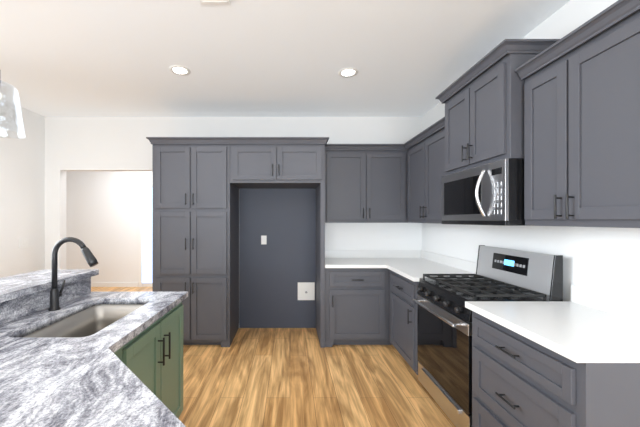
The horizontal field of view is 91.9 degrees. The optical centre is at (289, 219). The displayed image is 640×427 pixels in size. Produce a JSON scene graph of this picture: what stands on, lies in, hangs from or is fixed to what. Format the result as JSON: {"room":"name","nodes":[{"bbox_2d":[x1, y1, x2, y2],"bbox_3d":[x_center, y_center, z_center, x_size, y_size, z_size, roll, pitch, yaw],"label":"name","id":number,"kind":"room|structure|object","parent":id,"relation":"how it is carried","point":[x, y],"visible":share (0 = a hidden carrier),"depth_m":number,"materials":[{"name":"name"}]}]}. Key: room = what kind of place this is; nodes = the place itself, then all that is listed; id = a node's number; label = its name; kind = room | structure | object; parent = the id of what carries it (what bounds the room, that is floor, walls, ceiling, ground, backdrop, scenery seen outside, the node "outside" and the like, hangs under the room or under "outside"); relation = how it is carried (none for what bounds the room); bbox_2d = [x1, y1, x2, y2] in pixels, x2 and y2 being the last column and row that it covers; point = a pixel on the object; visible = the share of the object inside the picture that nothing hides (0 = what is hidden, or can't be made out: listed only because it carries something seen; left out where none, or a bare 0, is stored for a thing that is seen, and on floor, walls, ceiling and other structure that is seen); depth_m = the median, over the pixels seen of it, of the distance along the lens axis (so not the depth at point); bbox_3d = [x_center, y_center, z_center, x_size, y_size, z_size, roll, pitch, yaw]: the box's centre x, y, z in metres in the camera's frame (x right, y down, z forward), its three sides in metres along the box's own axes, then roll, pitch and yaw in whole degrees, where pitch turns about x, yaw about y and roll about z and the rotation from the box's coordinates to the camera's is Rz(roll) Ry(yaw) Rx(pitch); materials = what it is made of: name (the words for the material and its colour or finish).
{"room":"kitchen","nodes":[
{"label":"kitchen","id":0,"kind":"room"},
{"bbox_2d":[0,99,47,277],"bbox_3d":[-3.250,0.030,0.260,0.100,2.755,7.520,0,0,0],"label":"wall","id":1,"kind":"structure","parent":0,"point":[23,161],"depth_m":3.70,"materials":[{"name":"white paint"}]},
{"bbox_2d":[48,156,55,268],"bbox_3d":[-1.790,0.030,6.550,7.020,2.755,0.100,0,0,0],"label":"wall","id":2,"kind":"structure","parent":0,"point":[51,159],"depth_m":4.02,"materials":[{"name":"white paint"}]},
{"bbox_2d":[56,117,419,327],"bbox_3d":[-0.640,0.030,4.073,4.720,2.755,0.114,0,0,0],"label":"wall","id":3,"kind":"structure","parent":0,"point":[81,178],"depth_m":4.02,"materials":[{"name":"white paint"}]},
{"bbox_2d":[91,282,137,286],"bbox_3d":[-4.199,1.363,6.492,1.999,0.090,0.014,0,0,0],"label":"baseboard","id":4,"kind":"structure","parent":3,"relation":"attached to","point":[114,284],"depth_m":6.47,"materials":[{"name":"white wood"}]},
{"bbox_2d":[139,184,151,286],"bbox_3d":[-2.585,0.328,6.484,1.190,2.160,0.027,0,0,0],"label":"door","id":5,"kind":"structure","parent":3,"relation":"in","point":[145,233],"depth_m":6.49,"materials":[{"name":"white wood"}]},
{"bbox_2d":[261,236,266,243],"bbox_3d":[-0.340,0.261,4.011,0.070,0.115,0.010,0,0,0],"label":"electrical outlet plate","id":6,"kind":"object","parent":3,"relation":"attached to","point":[263,239],"visible":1,"depth_m":4.01,"materials":[{"name":"white plastic"}]},
{"bbox_2d":[230,144,324,188],"bbox_3d":[-0.139,-0.651,3.685,1.048,0.482,0.665,0,0,0],"label":"upper cabinet","id":7,"kind":"object","parent":3,"relation":"attached to","point":[277,166],"visible":0.98,"depth_m":3.40,"materials":[{"name":"grey paint"}]},
{"bbox_2d":[298,282,314,299],"bbox_3d":[0.213,0.917,3.998,0.207,0.220,0.036,0,0,0],"label":"outlet","id":8,"kind":"object","parent":3,"relation":"attached to","point":[306,290],"visible":1,"depth_m":3.98,"materials":[{"name":"white plastic"}]},
{"bbox_2d":[325,149,407,222],"bbox_3d":[0.885,-0.429,3.854,0.997,0.924,0.328,0,0,0],"label":"upper cabinet","id":9,"kind":"object","parent":3,"relation":"attached to","point":[365,186],"visible":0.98,"depth_m":3.67,"materials":[{"name":"grey paint"}]},
{"bbox_2d":[325,144,401,149],"bbox_3d":[0.865,-0.870,3.670,0.960,0.065,0.042,0,0,0],"label":"crown molding","id":10,"kind":"structure","parent":9,"relation":"attached to","point":[332,146],"depth_m":3.67,"materials":[{"name":"grey paint"}]},
{"bbox_2d":[91,287,455,426],"bbox_3d":[-1.740,1.438,1.550,7.120,0.060,10.100,0,0,0],"label":"floor","id":11,"kind":"structure","parent":0,"point":[274,377],"depth_m":2.62,"materials":[{"name":"brown wood"}]},
{"bbox_2d":[114,302,182,417],"bbox_3d":[-0.751,0.969,1.209,1.243,0.879,1.778,0,0,0],"label":"base cabinet","id":12,"kind":"object","parent":11,"relation":"on","point":[150,357],"visible":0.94,"depth_m":1.72,"materials":[{"name":"green paint"}]},
{"bbox_2d":[0,292,187,426],"bbox_3d":[-0.738,0.510,1.209,1.275,0.036,1.818,0,0,0],"label":"countertop","id":13,"kind":"structure","parent":12,"relation":"on","point":[93,380],"depth_m":0.99,"materials":[{"name":"stone"}]},
{"bbox_2d":[0,277,90,324],"bbox_3d":[-1.367,0.434,1.200,0.020,0.113,1.800,0,0,0],"label":"backsplash","id":14,"kind":"structure","parent":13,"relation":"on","point":[15,308],"depth_m":1.65,"materials":[{"name":"stone"}]},
{"bbox_2d":[48,237,97,310],"bbox_3d":[-1.188,0.292,1.709,0.265,0.398,0.095,0,0,0],"label":"faucet","id":15,"kind":"object","parent":13,"relation":"on","point":[90,259],"visible":1,"depth_m":1.68,"materials":[{"name":"black metal"}]},
{"bbox_2d":[24,304,144,336],"bbox_3d":[-1.025,0.638,1.610,0.420,0.218,0.700,0,0,0],"label":"sink basin","id":16,"kind":"object","parent":13,"relation":"in","point":[91,320],"visible":0.1,"depth_m":1.84,"materials":[{"name":"silver metal"}]},
{"bbox_2d":[152,144,238,346],"bbox_3d":[-1.094,0.258,3.685,0.858,2.300,0.665,0,0,0],"label":"pantry cabinet","id":17,"kind":"object","parent":11,"relation":"on","point":[195,223],"visible":0.88,"depth_m":3.40,"materials":[{"name":"grey paint"}]},
{"bbox_2d":[146,137,329,147],"bbox_3d":[-0.569,-0.870,3.369,1.992,0.065,0.042,0,0,0],"label":"crown molding","id":18,"kind":"structure","parent":17,"relation":"attached to","point":[154,140],"depth_m":3.37,"materials":[{"name":"grey paint"}]},
{"bbox_2d":[316,183,324,347],"bbox_3d":[0.361,0.500,3.706,0.048,1.816,0.624,0,0,0],"label":"panel","id":19,"kind":"object","parent":11,"relation":"on","point":[320,259],"visible":1,"depth_m":3.40,"materials":[{"name":"grey paint"}]},
{"bbox_2d":[325,268,384,346],"bbox_3d":[0.716,0.969,3.704,0.658,0.880,0.628,0,0,0],"label":"base cabinet","id":20,"kind":"object","parent":11,"relation":"on","point":[356,306],"depth_m":3.40,"materials":[{"name":"grey paint"}]},
{"bbox_2d":[325,250,384,267],"bbox_3d":[0.716,0.460,3.693,0.660,0.136,0.647,0,0,0],"label":"countertop","id":21,"kind":"structure","parent":20,"relation":"on","point":[333,258],"depth_m":3.84,"materials":[{"name":"white stone"}]},
{"bbox_2d":[381,250,476,281],"bbox_3d":[1.382,0.460,3.327,0.671,0.136,1.380,0,0,0],"label":"countertop","id":22,"kind":"structure","parent":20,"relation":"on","point":[410,264],"depth_m":3.28,"materials":[{"name":"white stone"}]},
{"bbox_2d":[385,268,391,344],"bbox_3d":[1.353,0.969,3.704,0.730,0.880,0.628,0,0,0],"label":"base cabinet","id":23,"kind":"object","parent":11,"relation":"on","point":[387,342],"depth_m":3.41,"materials":[{"name":"grey paint"}]},
{"bbox_2d":[389,270,418,374],"bbox_3d":[1.378,0.969,3.018,0.680,0.879,0.741,0,0,0],"label":"base cabinet","id":24,"kind":"object","parent":11,"relation":"on","point":[403,322],"visible":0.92,"depth_m":2.92,"materials":[{"name":"grey paint"}]},
{"bbox_2d":[413,245,562,426],"bbox_3d":[1.341,0.811,2.252,0.638,1.193,0.760,0,0,0],"label":"range","id":25,"kind":"object","parent":11,"relation":"on","point":[445,343],"visible":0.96,"depth_m":2.11,"materials":[{"name":"silver metal"}]},
{"bbox_2d":[472,311,639,426],"bbox_3d":[1.378,0.969,1.495,0.680,0.879,0.714,0,0,0],"label":"base cabinet","id":26,"kind":"object","parent":11,"relation":"on","point":[518,380],"visible":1,"depth_m":1.33,"materials":[{"name":"grey paint"}]},
{"bbox_2d":[465,285,639,362],"bbox_3d":[1.388,0.460,1.499,0.659,0.136,0.728,0,0,0],"label":"countertop","id":27,"kind":"structure","parent":26,"relation":"on","point":[586,325],"depth_m":1.48,"materials":[{"name":"white stone"}]},
{"bbox_3d":[-1.429,0.893,1.200,0.102,1.030,1.800,0,0,0],"label":"bar","id":28,"kind":"object","parent":11,"relation":"on","visible":0},
{"bbox_2d":[0,269,98,302],"bbox_3d":[-1.509,0.358,1.212,0.382,0.037,1.825,0,0,0],"label":"bar","id":29,"kind":"object","parent":28,"relation":"on","point":[17,286],"visible":1,"depth_m":1.76,"materials":[{"name":"stone"}]},
{"bbox_2d":[0,0,569,116],"bbox_3d":[-1.740,-1.397,1.550,7.120,0.100,10.100,0,0,0],"label":"ceiling","id":30,"kind":"structure","parent":0,"point":[236,58],"depth_m":2.48,"materials":[{"name":"white paint"}]},
{"bbox_2d":[0,80,24,138],"bbox_3d":[-1.450,-0.888,1.510,0.236,0.916,0.236,0,0,0],"label":"pendant light","id":31,"kind":"object","parent":30,"relation":"hanging from","point":[18,110],"visible":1,"depth_m":1.56,"materials":[{"name":"clear glass"}]},
{"bbox_2d":[169,65,190,74],"bbox_3d":[-0.990,-1.344,2.770,0.184,0.005,0.184,0,0,0],"label":"recessed light","id":32,"kind":"object","parent":30,"relation":"in","point":[178,70],"visible":1,"depth_m":2.76,"materials":[{"name":"white plastic"}]},
{"bbox_2d":[200,0,229,4],"bbox_3d":[-0.460,-1.339,1.820,0.180,0.015,0.180,0,0,0],"label":"detector","id":33,"kind":"object","parent":30,"relation":"attached to","point":[214,2],"visible":1,"depth_m":1.89,"materials":[{"name":"white plastic"}]},
{"bbox_2d":[338,67,357,76],"bbox_3d":[0.530,-1.344,2.810,0.184,0.005,0.184,0,0,0],"label":"recessed light","id":34,"kind":"object","parent":30,"relation":"in","point":[348,72],"visible":1,"depth_m":2.81,"materials":[{"name":"white plastic"}]},
{"bbox_2d":[420,0,639,300],"bbox_3d":[1.769,0.030,1.550,0.101,2.755,10.100,0,0,0],"label":"wall","id":35,"kind":"structure","parent":0,"point":[596,258],"depth_m":1.91,"materials":[{"name":"white paint"}]},
{"bbox_2d":[407,127,444,223],"bbox_3d":[1.535,-0.429,3.167,0.365,0.925,1.041,0,0,0],"label":"upper cabinet","id":36,"kind":"object","parent":35,"relation":"attached to","point":[425,165],"visible":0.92,"depth_m":3.14,"materials":[{"name":"grey paint"}]},
{"bbox_2d":[402,117,444,149],"bbox_3d":[1.375,-0.952,3.169,0.060,0.230,1.042,0,0,0],"label":"crown molding","id":37,"kind":"structure","parent":36,"relation":"attached to","point":[440,124],"depth_m":3.11,"materials":[{"name":"grey paint"}]},
{"bbox_2d":[445,54,536,175],"bbox_3d":[1.495,-0.715,2.250,0.445,0.685,0.786,0,0,0],"label":"upper cabinet","id":38,"kind":"object","parent":35,"relation":"attached to","point":[484,117],"visible":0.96,"depth_m":2.05,"materials":[{"name":"grey paint"}]},
{"bbox_2d":[435,39,517,103],"bbox_3d":[1.289,-1.034,2.249,0.042,0.065,0.870,0,0,0],"label":"crown molding","id":39,"kind":"structure","parent":38,"relation":"attached to","point":[507,46],"depth_m":2.07,"materials":[{"name":"grey paint"}]},
{"bbox_2d":[442,159,524,225],"bbox_3d":[1.473,-0.168,2.250,0.488,0.404,0.782,0,0,0],"label":"microwave","id":40,"kind":"object","parent":38,"relation":"attached to","point":[492,193],"visible":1,"depth_m":2.04,"materials":[{"name":"silver metal"}]},
{"bbox_2d":[524,10,639,227],"bbox_3d":[1.535,-0.429,1.492,0.365,0.925,0.712,0,0,0],"label":"upper cabinet","id":41,"kind":"object","parent":35,"relation":"attached to","point":[581,135],"visible":0.98,"depth_m":1.45,"materials":[{"name":"grey paint"}]},
{"bbox_2d":[514,0,639,79],"bbox_3d":[1.375,-0.952,1.470,0.060,0.230,0.753,0,0,0],"label":"crown molding","id":42,"kind":"structure","parent":41,"relation":"attached to","point":[547,51],"depth_m":1.51,"materials":[{"name":"grey paint"}]}
]}

